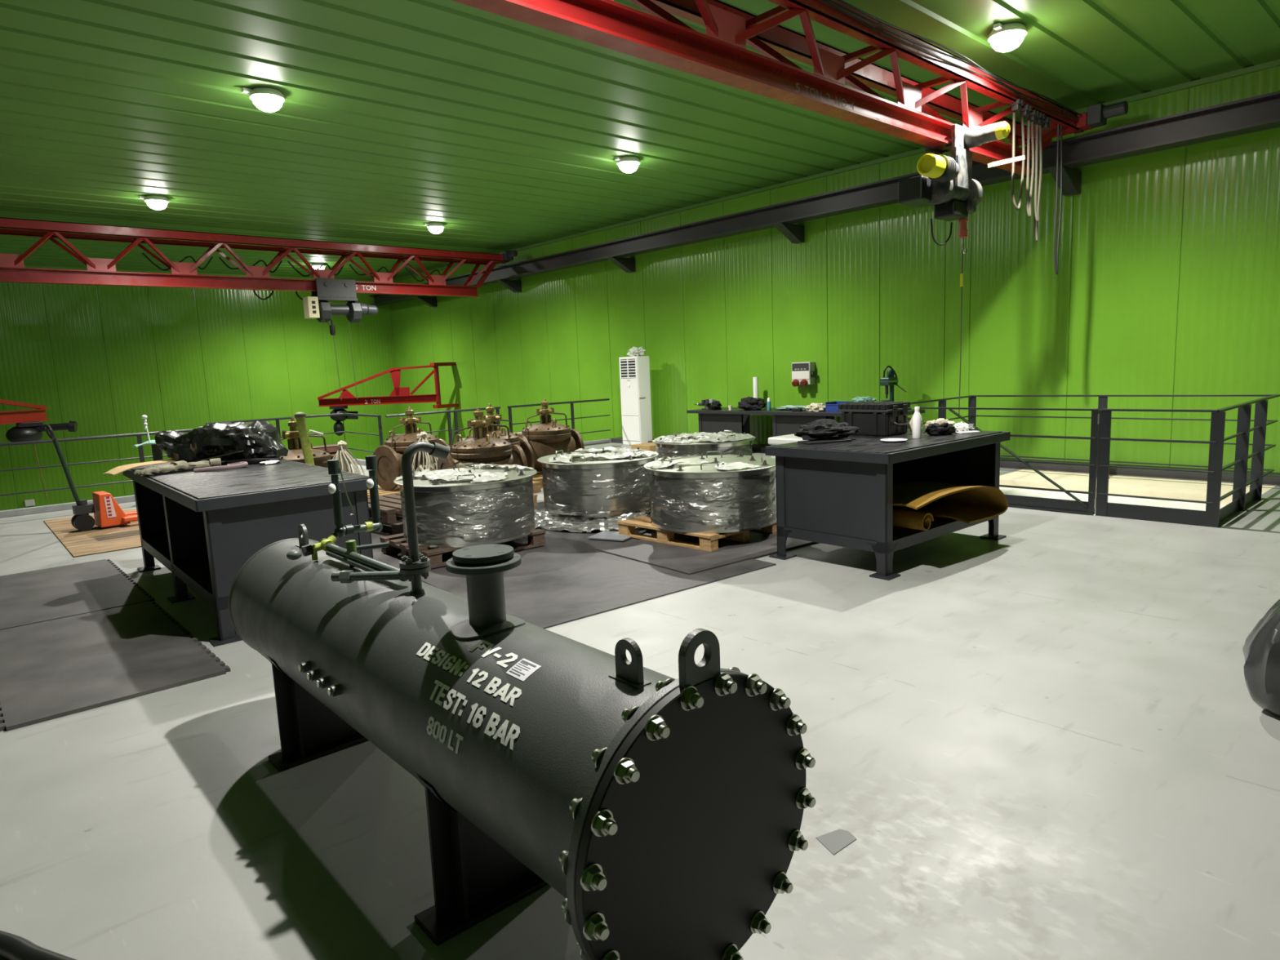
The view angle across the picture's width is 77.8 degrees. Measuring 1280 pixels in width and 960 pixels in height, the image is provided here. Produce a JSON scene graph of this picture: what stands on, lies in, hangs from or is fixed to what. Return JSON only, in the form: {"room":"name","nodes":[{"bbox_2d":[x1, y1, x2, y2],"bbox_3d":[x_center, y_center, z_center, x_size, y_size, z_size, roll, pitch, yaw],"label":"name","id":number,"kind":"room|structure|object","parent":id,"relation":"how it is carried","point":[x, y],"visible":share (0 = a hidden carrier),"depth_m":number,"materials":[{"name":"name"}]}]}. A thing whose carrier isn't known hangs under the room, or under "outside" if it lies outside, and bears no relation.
{"room":"industrial workshop","nodes":[
{"label":"industrial workshop","id":0,"kind":"room"},
{"bbox_2d":[0,265,400,511],"bbox_3d":[-15.101,-1.478,20.290,18.930,7.790,0.014,-10,11,-41],"label":"wall","id":1,"kind":"structure","parent":0,"point":[100,358],"depth_m":21.81,"materials":[{"name":"metal"}]},
{"bbox_2d":[0,442,1279,959],"bbox_3d":[-1.341,1.126,5.107,18.500,0.250,22.150,-10,11,-41],"label":"floor","id":2,"kind":"structure","parent":0,"point":[1046,740],"depth_m":3.21,"materials":[{"name":"concrete"}]},
{"bbox_2d":[0,930,76,959],"bbox_3d":[-2.099,1.387,2.389,1.909,0.060,0.230,-1,8,9],"label":"hose","id":3,"kind":"object","parent":2,"relation":"on","point":[12,947],"visible":1,"depth_m":2.30,"materials":[{"name":"black plastic"}]},
{"bbox_2d":[0,559,155,630],"bbox_3d":[-4.871,0.924,6.617,1.056,0.022,2.100,-10,11,-41],"label":"rubber mat","id":4,"kind":"object","parent":2,"relation":"on","point":[37,596],"visible":0.98,"depth_m":6.48,"materials":[{"name":"rubber"}]},
{"bbox_2d":[43,508,141,557],"bbox_3d":[-6.119,0.555,9.622,1.550,0.012,3.100,-9,11,-40],"label":"plywood sheet","id":5,"kind":"object","parent":2,"relation":"on","point":[95,540],"visible":0.5,"depth_m":8.94,"materials":[{"name":"wood"}]},
{"bbox_2d":[44,424,137,531],"bbox_3d":[-6.179,-0.118,9.788,0.540,1.276,1.736,6,11,44],"label":"jack","id":6,"kind":"object","parent":5,"relation":"on","point":[107,512],"visible":0.8,"depth_m":9.40,"materials":[{"name":"orange paint"}]},
{"bbox_2d":[130,414,163,461],"bbox_3d":[-5.425,-0.076,9.028,0.501,1.342,0.322,-10,11,-41],"label":"post","id":7,"kind":"object","parent":5,"relation":"on","point":[157,452],"visible":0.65,"depth_m":8.92,"materials":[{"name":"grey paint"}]},
{"bbox_2d":[0,428,193,496],"bbox_3d":[-10.108,0.281,9.201,10.180,1.006,0.042,-10,11,-41],"label":"railing","id":8,"kind":"object","parent":2,"relation":"on","point":[139,435],"visible":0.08,"depth_m":11.21,"materials":[{"name":"metal"}]},
{"bbox_2d":[0,600,231,731],"bbox_3d":[-3.460,1.089,5.029,1.056,0.022,2.100,-10,11,-41],"label":"rubber mat","id":9,"kind":"object","parent":2,"relation":"on","point":[59,668],"visible":1,"depth_m":4.79,"materials":[{"name":"rubber"}]},
{"bbox_2d":[122,450,377,646],"bbox_3d":[-3.264,0.336,6.479,1.160,1.088,3.000,-9,10,-40],"label":"workbench","id":10,"kind":"object","parent":2,"relation":"on","point":[203,527],"depth_m":5.54,"materials":[{"name":"grey paint"}]},
{"bbox_2d":[102,458,176,475],"bbox_3d":[-4.338,-0.120,6.961,0.220,0.066,0.680,1,9,26],"label":"cardboard","id":11,"kind":"object","parent":10,"relation":"on","point":[117,470],"visible":0.86,"depth_m":6.81,"materials":[{"name":"cardboard"}]},
{"bbox_2d":[133,460,188,475],"bbox_3d":[-3.932,-0.096,6.494,0.232,0.084,0.372,2,9,28],"label":"glove","id":12,"kind":"object","parent":10,"relation":"on","point":[170,468],"visible":0.98,"depth_m":6.45,"materials":[{"name":"fabric"}]},
{"bbox_2d":[142,533,213,594],"bbox_3d":[-3.253,0.588,6.515,1.032,0.020,2.872,-9,10,-40],"label":"shelf","id":13,"kind":"object","parent":10,"relation":"attached to","point":[195,569],"depth_m":6.14,"materials":[{"name":"black"}]},
{"bbox_2d":[174,457,221,471],"bbox_3d":[-3.742,-0.131,6.685,0.372,0.084,0.232,-7,9,-30],"label":"glove","id":14,"kind":"object","parent":10,"relation":"on","point":[212,462],"visible":0.78,"depth_m":6.64,"materials":[{"name":"fabric"}]},
{"bbox_2d":[193,461,248,471],"bbox_3d":[-3.486,-0.108,6.609,0.409,0.050,0.154,-7,9,-32],"label":"strap","id":15,"kind":"object","parent":10,"relation":"on","point":[238,464],"visible":1,"depth_m":6.56,"materials":[{"name":"fabric"}]},
{"bbox_2d":[155,420,288,462],"bbox_3d":[-3.846,-0.350,7.261,1.165,0.355,0.548,-2,8,4],"label":"wrapped bundle","id":16,"kind":"object","parent":10,"relation":"on","point":[257,439],"visible":0.94,"depth_m":7.08,"materials":[{"name":"black"}]},
{"bbox_2d":[221,457,280,466],"bbox_3d":[-3.428,-0.161,6.937,0.546,0.055,0.088,-4,8,-12],"label":"hose","id":17,"kind":"object","parent":10,"relation":"on","point":[257,460],"visible":0.62,"depth_m":6.92,"materials":[{"name":"black rubber"}]},
{"bbox_2d":[205,413,345,440],"bbox_3d":[-6.695,-0.659,14.804,2.440,1.006,0.042,-10,11,-41],"label":"railing","id":18,"kind":"object","parent":2,"relation":"on","point":[277,425],"visible":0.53,"depth_m":14.74,"materials":[{"name":"metal"}]},
{"bbox_2d":[0,438,612,518],"bbox_3d":[-8.118,0.195,12.491,18.500,0.085,2.020,-10,11,-41],"label":"trim","id":19,"kind":"structure","parent":2,"relation":"on","point":[66,506],"depth_m":11.13,"materials":[{"name":"metal"}]},
{"bbox_2d":[294,412,323,465],"bbox_3d":[-3.534,-0.063,8.491,0.238,1.335,0.284,0,9,19],"label":"post","id":20,"kind":"object","parent":2,"relation":"on","point":[300,416],"visible":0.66,"depth_m":8.39,"materials":[{"name":"yellow"}]},
{"bbox_2d":[343,413,383,453],"bbox_3d":[-5.184,-0.735,14.886,0.042,1.006,1.904,-9,10,-38],"label":"railing","id":21,"kind":"object","parent":2,"relation":"on","point":[380,434],"visible":0.81,"depth_m":14.38,"materials":[{"name":"metal"}]},
{"bbox_2d":[385,406,500,446],"bbox_3d":[-3.576,-0.789,14.788,2.340,1.006,0.042,-10,11,-41],"label":"railing","id":22,"kind":"object","parent":2,"relation":"on","point":[497,408],"visible":0.54,"depth_m":14.79,"materials":[{"name":"metal"}]},
{"bbox_2d":[228,441,815,959],"bbox_3d":[-0.822,0.571,2.910,0.736,1.422,3.032,-9,11,-40],"label":"vessel","id":23,"kind":"object","parent":2,"relation":"on","point":[665,812],"visible":1,"depth_m":2.01,"materials":[{"name":"black paint"}]},
{"bbox_2d":[327,459,340,474],"bbox_3d":[-1.339,-0.057,3.471,0.048,0.060,0.047,-9,11,-40],"label":"socket","id":24,"kind":"object","parent":23,"relation":"attached to","point":[333,465],"depth_m":3.45,"materials":[{"name":"grey paint"}]},
{"bbox_2d":[364,455,377,470],"bbox_3d":[-1.213,-0.079,3.584,0.048,0.060,0.047,-9,11,-40],"label":"socket","id":25,"kind":"object","parent":23,"relation":"attached to","point":[371,460],"depth_m":3.57,"materials":[{"name":"grey paint"}]},
{"bbox_2d":[399,441,448,591],"bbox_3d":[-0.772,0.141,2.854,0.215,0.561,0.106,-10,11,-41],"label":"vent","id":26,"kind":"object","parent":23,"relation":"attached to","point":[417,565],"depth_m":2.81,"materials":[{"name":"metal"}]},
{"bbox_2d":[532,480,541,493],"bbox_3d":[-1.942,0.135,10.875,1.000,0.140,0.620,-10,11,-41],"label":"wooden pallet","id":27,"kind":"object","parent":2,"relation":"on","point":[536,485],"visible":0.09,"depth_m":10.94,"materials":[{"name":"brown wood"}]},
{"bbox_2d":[464,404,534,468],"bbox_3d":[-2.003,-0.480,10.782,0.740,1.105,0.940,5,11,42],"label":"valve","id":28,"kind":"object","parent":27,"relation":"on","point":[515,439],"visible":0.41,"depth_m":10.70,"materials":[{"name":"brown"}]},
{"bbox_2d":[532,471,542,488],"bbox_3d":[-1.358,-0.049,12.001,1.200,0.140,0.920,-10,11,-41],"label":"wooden pallet","id":29,"kind":"object","parent":2,"relation":"on","point":[538,477],"visible":0.07,"depth_m":11.40,"materials":[{"name":"brown wood"}]},
{"bbox_2d":[517,398,584,471],"bbox_3d":[-1.404,-0.669,11.935,0.940,1.105,0.740,-8,10,-34],"label":"valve","id":30,"kind":"object","parent":29,"relation":"on","point":[546,437],"visible":0.67,"depth_m":11.70,"materials":[{"name":"brown"}]},
{"bbox_2d":[506,398,610,434],"bbox_3d":[-1.618,-1.121,16.543,2.600,1.006,0.042,-10,11,-41],"label":"railing","id":31,"kind":"object","parent":2,"relation":"on","point":[571,402],"visible":0.74,"depth_m":16.65,"materials":[{"name":"metal"}]},
{"bbox_2d":[370,524,776,628],"bbox_3d":[-1.178,0.643,7.534,2.300,0.010,4.470,-9,10,-38],"label":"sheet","id":32,"kind":"object","parent":2,"relation":"on","point":[564,580],"visible":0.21,"depth_m":6.29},
{"bbox_2d":[369,513,403,535],"bbox_3d":[-2.639,0.443,8.842,1.100,0.140,0.820,5,11,41],"label":"wooden pallet","id":33,"kind":"object","parent":32,"relation":"on","point":[397,527],"visible":0.13,"depth_m":8.29,"materials":[{"name":"brown wood"}]},
{"bbox_2d":[368,493,401,523],"bbox_3d":[-2.715,0.301,8.854,1.000,0.140,0.770,6,11,44],"label":"wooden pallet","id":34,"kind":"object","parent":33,"relation":"on","point":[389,504],"visible":0.3,"depth_m":8.50,"materials":[{"name":"brown wood"}]},
{"bbox_2d":[367,485,399,498],"bbox_3d":[-3.279,0.172,11.015,1.200,0.140,0.820,-10,11,-41],"label":"wooden pallet","id":35,"kind":"object","parent":34,"relation":"on","point":[382,492],"visible":0.04,"depth_m":10.64,"materials":[{"name":"brown wood"}]},
{"bbox_2d":[372,406,449,490],"bbox_3d":[-3.159,-0.465,11.018,0.740,1.105,0.940,4,10,38],"label":"valve","id":36,"kind":"object","parent":35,"relation":"on","point":[388,456],"visible":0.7,"depth_m":10.73,"materials":[{"name":"brown"}]},
{"bbox_2d":[412,431,438,471],"bbox_3d":[-2.904,-0.369,10.655,0.463,0.563,0.442,-10,11,-41],"label":"bundle","id":37,"kind":"object","parent":36,"relation":"attached to","point":[423,435],"visible":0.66,"depth_m":10.62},
{"bbox_2d":[379,528,546,568],"bbox_3d":[-1.676,0.578,7.522,1.200,0.140,1.020,-9,10,-40],"label":"wooden pallet","id":38,"kind":"object","parent":32,"relation":"on","point":[397,542],"visible":0.34,"depth_m":7.32,"materials":[{"name":"brown wood"}]},
{"bbox_2d":[393,462,537,547],"bbox_3d":[-1.614,0.199,7.471,1.309,0.618,1.309,0,9,18],"label":"drum","id":39,"kind":"object","parent":38,"relation":"on","point":[459,507],"visible":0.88,"depth_m":6.96,"materials":[{"name":"silver metal"}]},
{"bbox_2d":[533,493,537,506],"bbox_3d":[-1.904,0.286,9.729,1.020,0.140,0.800,-10,11,-41],"label":"wooden pallet","id":40,"kind":"object","parent":32,"relation":"on","point":[535,495],"visible":0.02,"depth_m":9.75,"materials":[{"name":"brown wood"}]},
{"bbox_2d":[437,407,528,470],"bbox_3d":[-1.918,-0.326,9.598,0.940,1.105,0.740,-7,9,-30],"label":"valve","id":41,"kind":"object","parent":40,"relation":"on","point":[480,449],"visible":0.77,"depth_m":9.39,"materials":[{"name":"brown"}]},
{"bbox_2d":[534,509,650,532],"bbox_3d":[-0.665,0.415,8.315,1.739,0.170,0.495,1,9,22],"label":"film","id":42,"kind":"object","parent":32,"relation":"on","point":[547,521],"visible":0.48,"depth_m":8.13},
{"bbox_2d":[586,528,649,541],"bbox_3d":[-0.207,0.530,7.882,0.400,0.012,0.560,2,9,28],"label":"steel plate","id":43,"kind":"object","parent":32,"relation":"on","point":[611,535],"visible":0.71,"depth_m":7.75,"materials":[{"name":"grey"}]},
{"bbox_2d":[595,530,814,574],"bbox_3d":[0.875,0.556,7.460,2.250,0.011,1.280,-9,10,-38],"label":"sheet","id":44,"kind":"object","parent":32,"relation":"on","point":[689,561],"visible":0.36,"depth_m":7.00,"materials":[{"name":"rubber"}]},
{"bbox_2d":[617,514,777,551],"bbox_3d":[0.562,0.454,7.734,1.020,0.140,1.200,-10,11,-43],"label":"wooden pallet","id":45,"kind":"object","parent":44,"relation":"on","point":[708,541],"visible":0.44,"depth_m":7.37,"materials":[{"name":"brown wood"}]},
{"bbox_2d":[643,450,776,533],"bbox_3d":[0.699,0.080,7.617,1.309,0.618,1.309,-8,10,-32],"label":"drum","id":46,"kind":"object","parent":45,"relation":"on","point":[722,493],"visible":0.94,"depth_m":7.12,"materials":[{"name":"silver metal"}]},
{"bbox_2d":[533,502,652,529],"bbox_3d":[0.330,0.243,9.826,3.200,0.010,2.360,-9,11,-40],"label":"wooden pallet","id":47,"kind":"object","parent":2,"relation":"on","point":[540,505],"visible":0.02,"depth_m":9.66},
{"bbox_3d":[0.820,0.092,10.202,1.200,0.140,0.820,-10,11,-41],"label":"wooden pallet","id":48,"kind":"object","parent":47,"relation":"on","visible":0},
{"bbox_2d":[652,430,755,460],"bbox_3d":[0.818,-0.282,10.133,1.309,0.618,1.309,0,9,18],"label":"drum","id":49,"kind":"object","parent":48,"relation":"on","point":[696,443],"visible":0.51,"depth_m":9.68,"materials":[{"name":"silver metal"}]},
{"bbox_2d":[618,355,652,444],"bbox_3d":[-0.094,-1.694,17.012,0.363,1.880,0.612,-10,11,-41],"label":"air conditioner","id":50,"kind":"object","parent":2,"relation":"on","point":[634,371],"visible":0.98,"depth_m":16.84,"materials":[{"name":"white plastic"}]},
{"bbox_2d":[620,359,635,378],"bbox_3d":[-0.253,-2.356,16.807,0.003,0.400,0.460,-10,11,-41],"label":"grille","id":51,"kind":"object","parent":50,"relation":"attached to","point":[628,366],"depth_m":16.79,"materials":[{"name":"white"}]},
{"bbox_2d":[626,346,645,356],"bbox_3d":[-0.069,-2.726,16.813,0.343,0.208,0.477,-10,11,-41],"label":"plastic bag","id":52,"kind":"object","parent":50,"relation":"on","point":[634,351],"visible":0.88,"depth_m":16.71,"materials":[{"name":"white"}]},
{"bbox_2d":[631,442,656,451],"bbox_3d":[0.189,-0.658,15.899,0.500,0.120,0.550,-10,11,-41],"label":"carton","id":53,"kind":"object","parent":2,"relation":"on","point":[651,446],"visible":0.49,"depth_m":15.69,"materials":[{"name":"brown"}]},
{"bbox_2d":[768,434,805,457],"bbox_3d":[1.918,-0.075,8.749,0.720,0.830,0.710,-10,11,-41],"label":"crate","id":54,"kind":"object","parent":2,"relation":"on","point":[772,441],"visible":0.18,"depth_m":8.61,"materials":[{"name":"white plastic"}]},
{"bbox_2d":[686,407,924,436],"bbox_3d":[2.718,-0.827,13.913,0.950,0.800,4.350,-10,11,-41],"label":"workbench","id":55,"kind":"object","parent":2,"relation":"on","point":[785,422],"visible":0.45,"depth_m":14.20,"materials":[{"name":"grey paint"}]},
{"bbox_2d":[693,399,715,409],"bbox_3d":[1.251,-1.442,15.124,0.200,0.200,0.420,-10,11,-41],"label":"bench vise","id":56,"kind":"object","parent":55,"relation":"on","point":[707,402],"visible":0.88,"depth_m":15.04,"materials":[{"name":"grey paint"}]},
{"bbox_2d":[737,396,765,410],"bbox_3d":[2.021,-1.392,14.394,0.537,0.237,0.440,0,8,16],"label":"bag","id":57,"kind":"object","parent":55,"relation":"on","point":[749,403],"visible":1,"depth_m":14.26,"materials":[{"name":"plastic"}]},
{"bbox_2d":[804,402,825,411],"bbox_3d":[2.960,-1.220,13.241,0.265,0.141,0.417,-10,11,-41],"label":"rag","id":58,"kind":"object","parent":55,"relation":"on","point":[813,406],"visible":0.96,"depth_m":13.15,"materials":[{"name":"fabric"}]},
{"bbox_2d":[825,400,853,412],"bbox_3d":[3.276,-1.188,12.870,0.318,0.160,0.441,-10,11,-41],"label":"storage bin","id":59,"kind":"object","parent":55,"relation":"on","point":[830,406],"visible":0.56,"depth_m":12.89,"materials":[{"name":"blue plastic"}]},
{"bbox_2d":[879,365,906,401],"bbox_3d":[4.019,-1.448,12.514,0.285,0.713,0.445,-10,11,-41],"label":"press","id":60,"kind":"object","parent":55,"relation":"on","point":[890,380],"visible":0.83,"depth_m":12.53,"materials":[{"name":"teal"}]},
{"bbox_2d":[816,828,856,854],"bbox_3d":[0.688,1.248,2.744,0.132,0.002,0.107,-6,9,-25],"label":"tape","id":61,"kind":"object","parent":2,"relation":"on","point":[834,842],"visible":1,"depth_m":2.75,"materials":[{"name":"grey"}]},
{"bbox_2d":[764,428,1010,580],"bbox_3d":[2.179,0.115,6.893,1.930,0.954,1.170,-9,11,-40],"label":"workbench","id":62,"kind":"object","parent":2,"relation":"on","point":[837,494],"visible":0.78,"depth_m":6.40,"materials":[{"name":"grey paint"}]},
{"bbox_2d":[797,438,851,444],"bbox_3d":[1.567,-0.329,6.737,0.400,0.018,0.200,-5,8,-17],"label":"folder","id":63,"kind":"object","parent":62,"relation":"on","point":[835,440],"visible":0.89,"depth_m":6.68,"materials":[{"name":"black plastic"}]},
{"bbox_2d":[793,418,859,439],"bbox_3d":[1.615,-0.445,6.862,0.612,0.170,0.321,-4,8,-14],"label":"jacket","id":64,"kind":"object","parent":62,"relation":"on","point":[821,428],"visible":1,"depth_m":6.76,"materials":[{"name":"black fabric"}]},
{"bbox_2d":[785,501,958,541],"bbox_3d":[2.188,0.329,6.924,1.802,0.020,1.042,-9,11,-40],"label":"shelf","id":65,"kind":"object","parent":62,"relation":"attached to","point":[939,524],"depth_m":6.40,"materials":[{"name":"black"}]},
{"bbox_2d":[837,400,911,436],"bbox_3d":[2.157,-0.564,7.244,0.374,0.292,0.586,-9,10,-39],"label":"hard case","id":66,"kind":"object","parent":62,"relation":"on","point":[885,419],"visible":0.96,"depth_m":7.09,"materials":[{"name":"black plastic"}]},
{"bbox_2d":[912,406,921,438],"bbox_3d":[2.355,-0.489,6.748,0.074,0.267,0.074,-10,11,-41],"label":"water bottle","id":67,"kind":"object","parent":62,"relation":"on","point":[917,418],"visible":1,"depth_m":6.72,"materials":[{"name":"white"}]},
{"bbox_2d":[924,422,955,435],"bbox_3d":[2.634,-0.453,6.950,0.306,0.110,0.176,-3,8,-7],"label":"pouch","id":68,"kind":"object","parent":62,"relation":"on","point":[935,428],"visible":1,"depth_m":6.89,"materials":[{"name":"fabric"}]},
{"bbox_2d":[893,481,1008,530],"bbox_3d":[2.419,0.196,6.540,1.442,0.318,0.620,-9,11,-40],"label":"sheet","id":69,"kind":"object","parent":62,"relation":"on","point":[968,504],"visible":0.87,"depth_m":6.58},
{"bbox_2d":[953,421,968,431],"bbox_3d":[2.868,-0.475,7.098,0.138,0.094,0.133,0,8,16],"label":"tissue","id":70,"kind":"object","parent":62,"relation":"on","point":[960,427],"visible":0.71,"depth_m":7.06,"materials":[{"name":"white paper"}]},
{"bbox_2d":[907,394,1279,527],"bbox_3d":[4.962,-0.395,9.276,2.665,1.060,3.580,-10,11,-41],"label":"stair railing","id":71,"kind":"object","parent":2,"relation":"on","point":[1213,514],"visible":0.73,"depth_m":7.76,"materials":[{"name":"metal"}]},
{"bbox_2d":[919,407,1099,515],"bbox_3d":[3.863,-0.245,8.540,0.070,1.056,1.948,-10,11,-41],"label":"gate","id":72,"kind":"object","parent":71,"relation":"attached to","point":[1077,506],"visible":0.62,"depth_m":8.13,"materials":[{"name":"metal"}]},
{"bbox_2d":[999,486,1225,515],"bbox_3d":[4.913,0.376,8.883,1.830,0.150,2.830,-10,11,-41],"label":"trim","id":73,"kind":"structure","parent":2,"relation":"attached to","point":[1006,491],"depth_m":9.24,"materials":[{"name":"white paint"}]},
{"bbox_2d":[999,469,1275,505],"bbox_3d":[6.001,0.141,9.853,1.120,0.250,2.830,-10,11,-41],"label":"floor opening","id":74,"kind":"structure","parent":2,"relation":"attached to","point":[1171,488],"depth_m":9.66,"materials":[{"name":"beige paint"}]},
{"bbox_2d":[1242,599,1279,717],"bbox_3d":[2.996,0.693,3.472,0.597,0.697,0.556,1,9,23],"label":"sack","id":75,"kind":"object","parent":2,"relation":"on","point":[1261,647],"visible":1,"depth_m":3.49,"materials":[{"name":"grey"}]},
{"bbox_3d":[-5.654,0.039,12.091,2.150,0.300,0.400,-10,11,-41],"label":"trestle","id":76,"kind":"object","parent":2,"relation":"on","visible":0},
{"bbox_3d":[-5.663,-0.163,12.063,2.250,0.105,0.340,-10,11,-41],"label":"channel","id":77,"kind":"object","parent":76,"relation":"on","visible":0},
{"bbox_3d":[-5.652,-0.271,12.061,2.250,0.105,0.340,-10,11,-41],"label":"channel","id":78,"kind":"object","parent":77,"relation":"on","visible":0},
{"bbox_2d":[312,444,338,453],"bbox_3d":[-5.642,-0.378,12.059,2.250,0.105,0.340,-10,11,-41],"label":"channel","id":79,"kind":"object","parent":78,"relation":"on","point":[331,448],"visible":0.07,"depth_m":12.54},
{"bbox_3d":[-3.994,0.436,9.370,1.200,0.140,0.820,-10,11,-41],"label":"wooden pallet","id":80,"kind":"object","parent":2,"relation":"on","visible":0},
{"bbox_2d":[280,417,346,471],"bbox_3d":[-3.986,-0.178,9.246,0.740,1.105,0.940,5,11,42],"label":"valve","id":81,"kind":"object","parent":80,"relation":"on","point":[321,457],"visible":0.24,"depth_m":9.13,"materials":[{"name":"brown"}]},
{"bbox_2d":[332,440,364,475],"bbox_3d":[-3.459,-0.220,9.235,0.440,0.481,0.371,0,8,17],"label":"bundle","id":82,"kind":"object","parent":81,"relation":"attached to","point":[343,453],"visible":0.57,"depth_m":9.20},
{"bbox_2d":[0,0,1279,280],"bbox_3d":[-4.797,-4.162,8.287,18.930,0.028,31.925,-10,11,-41],"label":"ceiling","id":83,"kind":"structure","parent":0,"point":[395,117],"depth_m":9.55,"materials":[{"name":"green paint"}]},
{"bbox_2d":[138,195,168,209],"bbox_3d":[-8.069,-4.606,13.226,0.389,0.198,0.349,-3,8,-4],"label":"ceiling lamp","id":84,"kind":"object","parent":83,"relation":"attached to","point":[156,202],"visible":1,"depth_m":13.12,"materials":[{"name":"white plastic"}]},
{"bbox_2d":[241,87,284,112],"bbox_3d":[-4.083,-4.126,8.658,0.389,0.198,0.349,-3,8,-4],"label":"ceiling lamp","id":85,"kind":"object","parent":83,"relation":"attached to","point":[265,99],"visible":1,"depth_m":8.55,"materials":[{"name":"white plastic"}]},
{"bbox_2d":[423,222,444,234],"bbox_3d":[-4.282,-5.240,16.567,0.389,0.198,0.349,-3,8,-4],"label":"ceiling lamp","id":86,"kind":"object","parent":83,"relation":"attached to","point":[434,228],"visible":1,"depth_m":16.45,"materials":[{"name":"white plastic"}]},
{"bbox_2d":[614,156,639,173],"bbox_3d":[-0.193,-4.774,12.064,0.389,0.198,0.349,-3,8,-4],"label":"ceiling lamp","id":87,"kind":"object","parent":83,"relation":"attached to","point":[626,164],"visible":1,"depth_m":11.95,"materials":[{"name":"white plastic"}]},
{"bbox_2d":[987,22,1026,52],"bbox_3d":[3.596,-4.331,7.814,0.389,0.198,0.349,-3,8,-4],"label":"ceiling lamp","id":88,"kind":"object","parent":83,"relation":"attached to","point":[1006,37],"visible":1,"depth_m":7.71,"materials":[{"name":"white plastic"}]},
{"bbox_2d":[389,66,1279,472],"bbox_3d":[2.559,-1.460,14.891,0.014,7.790,31.700,-10,11,-41],"label":"wall","id":89,"kind":"structure","parent":0,"point":[1166,282],"depth_m":12.21,"materials":[{"name":"metal"}]},
{"bbox_2d":[317,362,458,408],"bbox_3d":[-7.510,-2.718,23.373,4.188,1.320,0.665,-2,8,0],"label":"crane","id":90,"kind":"object","parent":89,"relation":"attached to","point":[398,395],"visible":0.99,"depth_m":23.36,"materials":[{"name":"red paint"}]},
{"bbox_2d":[329,405,358,441],"bbox_3d":[-8.830,-1.381,23.806,0.805,1.685,0.461,-7,9,-31],"label":"hoist","id":91,"kind":"object","parent":90,"relation":"hanging from","point":[339,426],"visible":0.92,"depth_m":23.57,"materials":[{"name":"black metal"}]},
{"bbox_2d":[791,361,816,386],"bbox_3d":[2.917,-1.890,14.203,0.259,0.435,0.450,-10,11,-41],"label":"box","id":92,"kind":"object","parent":89,"relation":"attached to","point":[803,374],"visible":1,"depth_m":14.13,"materials":[{"name":"grey plastic"}]},
{"bbox_2d":[368,90,1279,306],"bbox_3d":[2.177,-4.511,14.227,0.670,0.625,31.700,-10,11,-41],"label":"runway","id":93,"kind":"object","parent":89,"relation":"attached to","point":[1260,113],"visible":0.93,"depth_m":12.25,"materials":[{"name":"grey paint"}]},
{"bbox_2d":[0,217,517,300],"bbox_3d":[-10.003,-3.936,14.024,17.980,1.256,1.320,-10,11,-41],"label":"crane","id":94,"kind":"object","parent":93,"relation":"on","point":[100,272],"visible":0.96,"depth_m":15.76,"materials":[{"name":"red paint"}]},
{"bbox_2d":[302,277,377,400],"bbox_3d":[-6.530,-3.085,17.554,1.613,2.620,0.485,-10,11,-41],"label":"electric hoist","id":95,"kind":"object","parent":94,"relation":"hanging from","point":[317,306],"visible":0.98,"depth_m":17.22,"materials":[{"name":"grey"}]},
{"bbox_2d":[451,0,1128,274],"bbox_3d":[-1.088,-2.493,4.291,17.900,2.042,1.320,-10,11,-41],"label":"crane","id":96,"kind":"object","parent":93,"relation":"on","point":[721,55],"visible":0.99,"depth_m":6.85,"materials":[{"name":"red paint"}]},
{"bbox_2d":[897,121,1025,418],"bbox_3d":[3.473,-2.182,8.563,1.644,3.080,0.895,-10,11,-41],"label":"electric hoist","id":97,"kind":"object","parent":96,"relation":"hanging from","point":[947,184],"visible":0.98,"depth_m":8.30,"materials":[{"name":"grey paint"}]},
{"bbox_2d":[392,59,1279,281],"bbox_3d":[2.376,-5.279,14.329,0.050,0.060,31.700,-10,11,-41],"label":"crane runway beam","id":98,"kind":"structure","parent":89,"relation":"attached to","point":[1271,64],"depth_m":12.98,"materials":[{"name":"metal"}]},
{"bbox_2d":[611,436,1279,485],"bbox_3d":[6.265,-0.150,10.635,0.480,0.085,20.250,-10,11,-41],"label":"baseboard","id":99,"kind":"structure","parent":89,"relation":"attached to","point":[1272,478],"depth_m":10.28,"materials":[{"name":"grey paint"}]},
{"bbox_3d":[-4.269,3.679,9.182,18.930,0.200,31.700,-10,11,-41],"label":"floor","id":100,"kind":"structure","parent":0,"visible":0},
{"bbox_2d":[0,399,49,424],"bbox_3d":[-12.486,0.560,14.017,0.337,5.300,5.125,-1,8,10],"label":"crane","id":101,"kind":"object","parent":100,"relation":"on","point":[38,414],"visible":1,"depth_m":15.77,"materials":[{"name":"red paint"}]},
{"bbox_2d":[5,421,77,498],"bbox_3d":[-12.040,-0.403,16.128,1.194,1.576,0.506,-7,9,-28],"label":"hoist","id":102,"kind":"object","parent":101,"relation":"hanging from","point":[26,431],"visible":0.88,"depth_m":15.85,"materials":[{"name":"black metal"}]},
{"bbox_3d":[-0.427,0.363,8.669,0.820,0.140,0.740,-10,11,-41],"label":"wooden pallet","id":103,"kind":"object","parent":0,"visible":0},
{"bbox_2d":[537,445,658,517],"bbox_3d":[-0.443,-0.013,8.616,1.309,0.618,1.309,-8,10,-32],"label":"drum","id":104,"kind":"object","parent":103,"relation":"on","point":[611,481],"visible":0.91,"depth_m":8.11,"materials":[{"name":"silver metal"}]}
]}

